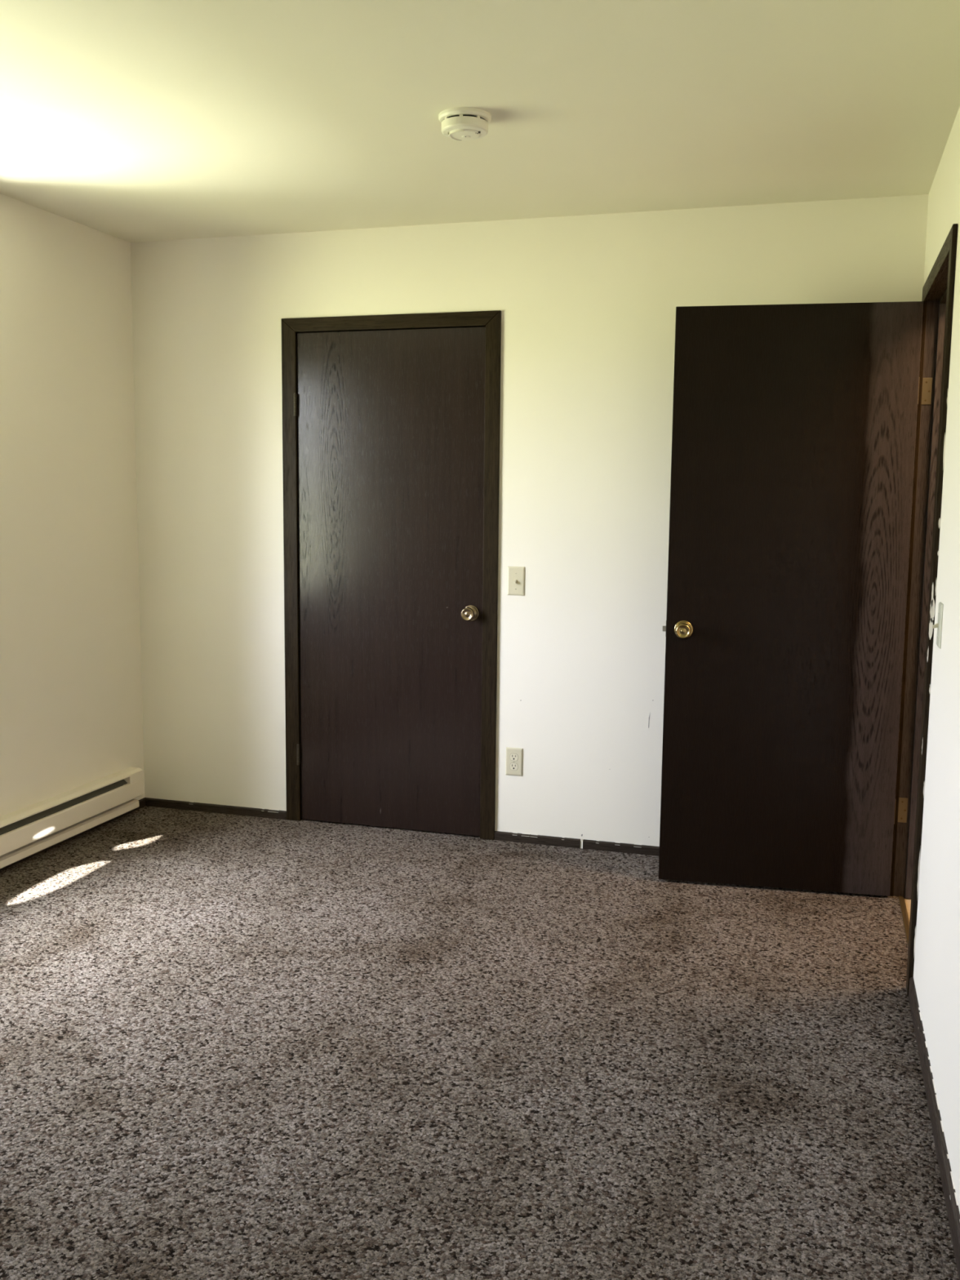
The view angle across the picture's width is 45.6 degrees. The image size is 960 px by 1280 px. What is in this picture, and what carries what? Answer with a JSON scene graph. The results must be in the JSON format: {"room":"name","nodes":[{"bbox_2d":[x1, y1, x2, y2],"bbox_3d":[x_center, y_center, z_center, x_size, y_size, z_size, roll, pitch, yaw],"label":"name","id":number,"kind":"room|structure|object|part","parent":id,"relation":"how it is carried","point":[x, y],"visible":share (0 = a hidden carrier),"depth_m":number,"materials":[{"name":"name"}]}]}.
{"room":"empty bedroom","nodes":[
{"label":"empty bedroom","id":0,"kind":"room"},
{"bbox_2d":[0,193,144,816],"bbox_3d":[-2.312,-0.145,2.478,0.140,2.493,5.300,3,7,16],"label":"wall","id":1,"kind":"structure","parent":0,"point":[71,710],"depth_m":4.49,"materials":[{"name":"paint"}]},
{"bbox_2d":[0,767,144,868],"bbox_3d":[-1.877,0.793,3.744,0.068,0.170,2.643,3,7,16],"label":"baseboard heater","id":2,"kind":"object","parent":1,"relation":"attached to","point":[27,831],"visible":1,"depth_m":4.50,"materials":[{"name":"beige metal"}]},
{"bbox_3d":[-1.880,0.862,3.742,0.042,0.034,2.621,3,7,16],"label":"rail","id":3,"kind":"part","parent":2,"relation":"part of","materials":[{"name":"beige metal"}]},
{"bbox_2d":[0,797,145,871],"bbox_3d":[-2.253,1.030,2.601,0.010,0.040,5.300,3,7,16],"label":"baseboard","id":4,"kind":"structure","parent":1,"relation":"attached to","point":[141,802],"depth_m":4.65,"materials":[{"name":"brown wood"}]},
{"bbox_2d":[0,805,959,1279],"bbox_3d":[-0.146,1.111,2.508,4.390,0.060,6.300,3,7,16],"label":"floor","id":5,"kind":"structure","parent":0,"point":[232,1046],"depth_m":2.79,"materials":[{"name":"carpet"}]},
{"bbox_2d":[897,895,909,947],"bbox_3d":[1.375,0.956,3.652,0.023,0.007,0.812,3,7,16],"label":"threshold","id":6,"kind":"object","parent":5,"relation":"on","point":[901,900],"visible":0.43,"depth_m":3.84,"materials":[{"name":"brown wood"}]},
{"bbox_2d":[0,0,959,242],"bbox_3d":[-0.622,-1.401,2.217,3.415,0.100,6.050,3,7,16],"label":"ceiling","id":7,"kind":"structure","parent":0,"point":[131,121],"depth_m":3.11,"materials":[{"name":"paint"}]},
{"bbox_2d":[438,106,491,141],"bbox_3d":[-0.043,-1.436,3.192,0.147,0.056,0.147,3,7,16],"label":"smoke detector","id":8,"kind":"object","parent":7,"relation":"attached to","point":[464,123],"visible":1,"depth_m":3.15,"materials":[{"name":"white plastic"}]},
{"bbox_2d":[444,114,488,122],"bbox_3d":[-0.042,-1.446,3.191,0.131,0.006,0.131,3,7,16],"label":"vent","id":9,"kind":"object","parent":8,"relation":"attached to","point":[448,117],"depth_m":3.13,"materials":[{"name":"white plastic"}]},
{"bbox_2d":[130,194,928,846],"bbox_3d":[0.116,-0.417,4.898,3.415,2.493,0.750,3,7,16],"label":"wall","id":10,"kind":"structure","parent":0,"point":[587,304],"depth_m":4.50,"materials":[{"name":"paint"}]},
{"bbox_2d":[293,326,485,836],"bbox_3d":[-0.382,-0.222,4.664,0.815,2.041,0.094,3,7,16],"label":"door","id":11,"kind":"structure","parent":10,"relation":"in","point":[391,422],"depth_m":4.67,"materials":[{"name":"brown wood"}]},
{"bbox_3d":[-0.045,-0.104,4.554,0.055,0.055,0.049,3,7,16],"label":"knob","id":12,"kind":"part","parent":11,"relation":"part of","materials":[{"name":"gold metal"}]},
{"bbox_2d":[281,310,501,839],"bbox_3d":[-0.360,-0.255,4.720,0.931,2.105,0.128,3,7,16],"label":"door frame","id":13,"kind":"structure","parent":10,"relation":"attached to","point":[491,320],"depth_m":4.62,"materials":[{"name":"brown wood"}]},
{"bbox_3d":[-0.792,-0.268,4.787,0.063,2.104,0.013,3,7,16],"label":"casing","id":14,"kind":"part","parent":13,"relation":"part of","materials":[{"name":"brown wood"}]},
{"bbox_3d":[-0.365,-1.266,4.539,0.928,0.055,0.013,3,7,16],"label":"head casing","id":15,"kind":"part","parent":13,"relation":"part of","materials":[{"name":"brown wood"}]},
{"bbox_3d":[0.041,-0.229,4.543,0.061,2.104,0.013,3,7,16],"label":"casing","id":16,"kind":"part","parent":13,"relation":"part of","materials":[{"name":"brown wood"}]},
{"bbox_2d":[145,797,659,856],"bbox_3d":[0.008,0.797,4.677,3.160,0.042,0.010,3,7,16],"label":"baseboard","id":17,"kind":"structure","parent":10,"relation":"attached to","point":[597,845],"depth_m":4.64,"materials":[{"name":"brown wood"}]},
{"bbox_2d":[505,746,523,776],"bbox_3d":[0.137,0.491,4.604,0.070,0.114,0.007,3,7,16],"label":"wall outlet","id":18,"kind":"object","parent":10,"relation":"attached to","point":[513,766],"visible":1,"depth_m":4.60,"materials":[{"name":"beige plastic"}]},
{"bbox_2d":[509,763,517,769],"bbox_3d":[0.137,0.511,4.604,0.034,0.028,0.002,3,7,16],"label":"receptacle","id":19,"kind":"object","parent":18,"relation":"attached to","point":[512,766],"depth_m":4.60,"materials":[{"name":"beige plastic"}]},
{"bbox_2d":[510,753,518,760],"bbox_3d":[0.137,0.472,4.599,0.034,0.028,0.002,3,7,16],"label":"receptacle","id":20,"kind":"object","parent":18,"relation":"attached to","point":[513,757],"depth_m":4.60,"materials":[{"name":"beige plastic"}]},
{"bbox_2d":[506,566,524,595],"bbox_3d":[0.140,-0.232,4.509,0.070,0.114,0.020,3,7,16],"label":"light switch","id":21,"kind":"object","parent":10,"relation":"attached to","point":[516,575],"visible":1,"depth_m":4.51,"materials":[{"name":"beige plastic"}]},
{"bbox_2d":[913,106,959,1212],"bbox_3d":[0.840,0.003,1.556,0.115,2.493,5.300,3,7,16],"label":"wall","id":22,"kind":"structure","parent":0,"point":[936,968],"depth_m":2.76,"materials":[{"name":"paint"}]},
{"bbox_2d":[658,301,923,896],"bbox_3d":[1.060,-0.124,3.984,0.829,2.035,0.153,2,7,11],"label":"door","id":23,"kind":"structure","parent":22,"relation":"in","point":[794,426],"depth_m":3.96,"materials":[{"name":"brown wood"}]},
{"bbox_3d":[0.715,-0.033,4.011,0.055,0.055,0.049,2,7,11],"label":"knob","id":24,"kind":"part","parent":23,"relation":"part of","materials":[{"name":"gold metal"}]},
{"bbox_2d":[889,223,958,995],"bbox_3d":[1.417,-0.086,3.515,0.142,2.109,0.923,3,7,16],"label":"door frame","id":25,"kind":"structure","parent":22,"relation":"attached to","point":[938,290],"depth_m":3.84,"materials":[{"name":"brown wood"}]},
{"bbox_3d":[1.478,-0.140,3.943,0.013,2.104,0.059,3,7,16],"label":"casing","id":26,"kind":"part","parent":25,"relation":"part of","materials":[{"name":"brown wood"}]},
{"bbox_3d":[1.367,-1.107,3.407,0.013,0.056,0.920,3,7,16],"label":"head casing","id":27,"kind":"part","parent":25,"relation":"part of","materials":[{"name":"brown wood"}]},
{"bbox_2d":[908,977,959,1279],"bbox_3d":[0.767,1.160,1.716,0.010,0.063,5.300,3,7,16],"label":"baseboard","id":28,"kind":"structure","parent":22,"relation":"attached to","point":[948,1184],"depth_m":2.46,"materials":[{"name":"brown wood"}]},
{"bbox_2d":[932,601,943,648],"bbox_3d":[1.175,-0.039,2.937,0.020,0.114,0.070,3,7,16],"label":"light switch","id":29,"kind":"object","parent":22,"relation":"attached to","point":[939,625],"visible":1,"depth_m":2.91,"materials":[{"name":"beige plastic"}]}
]}

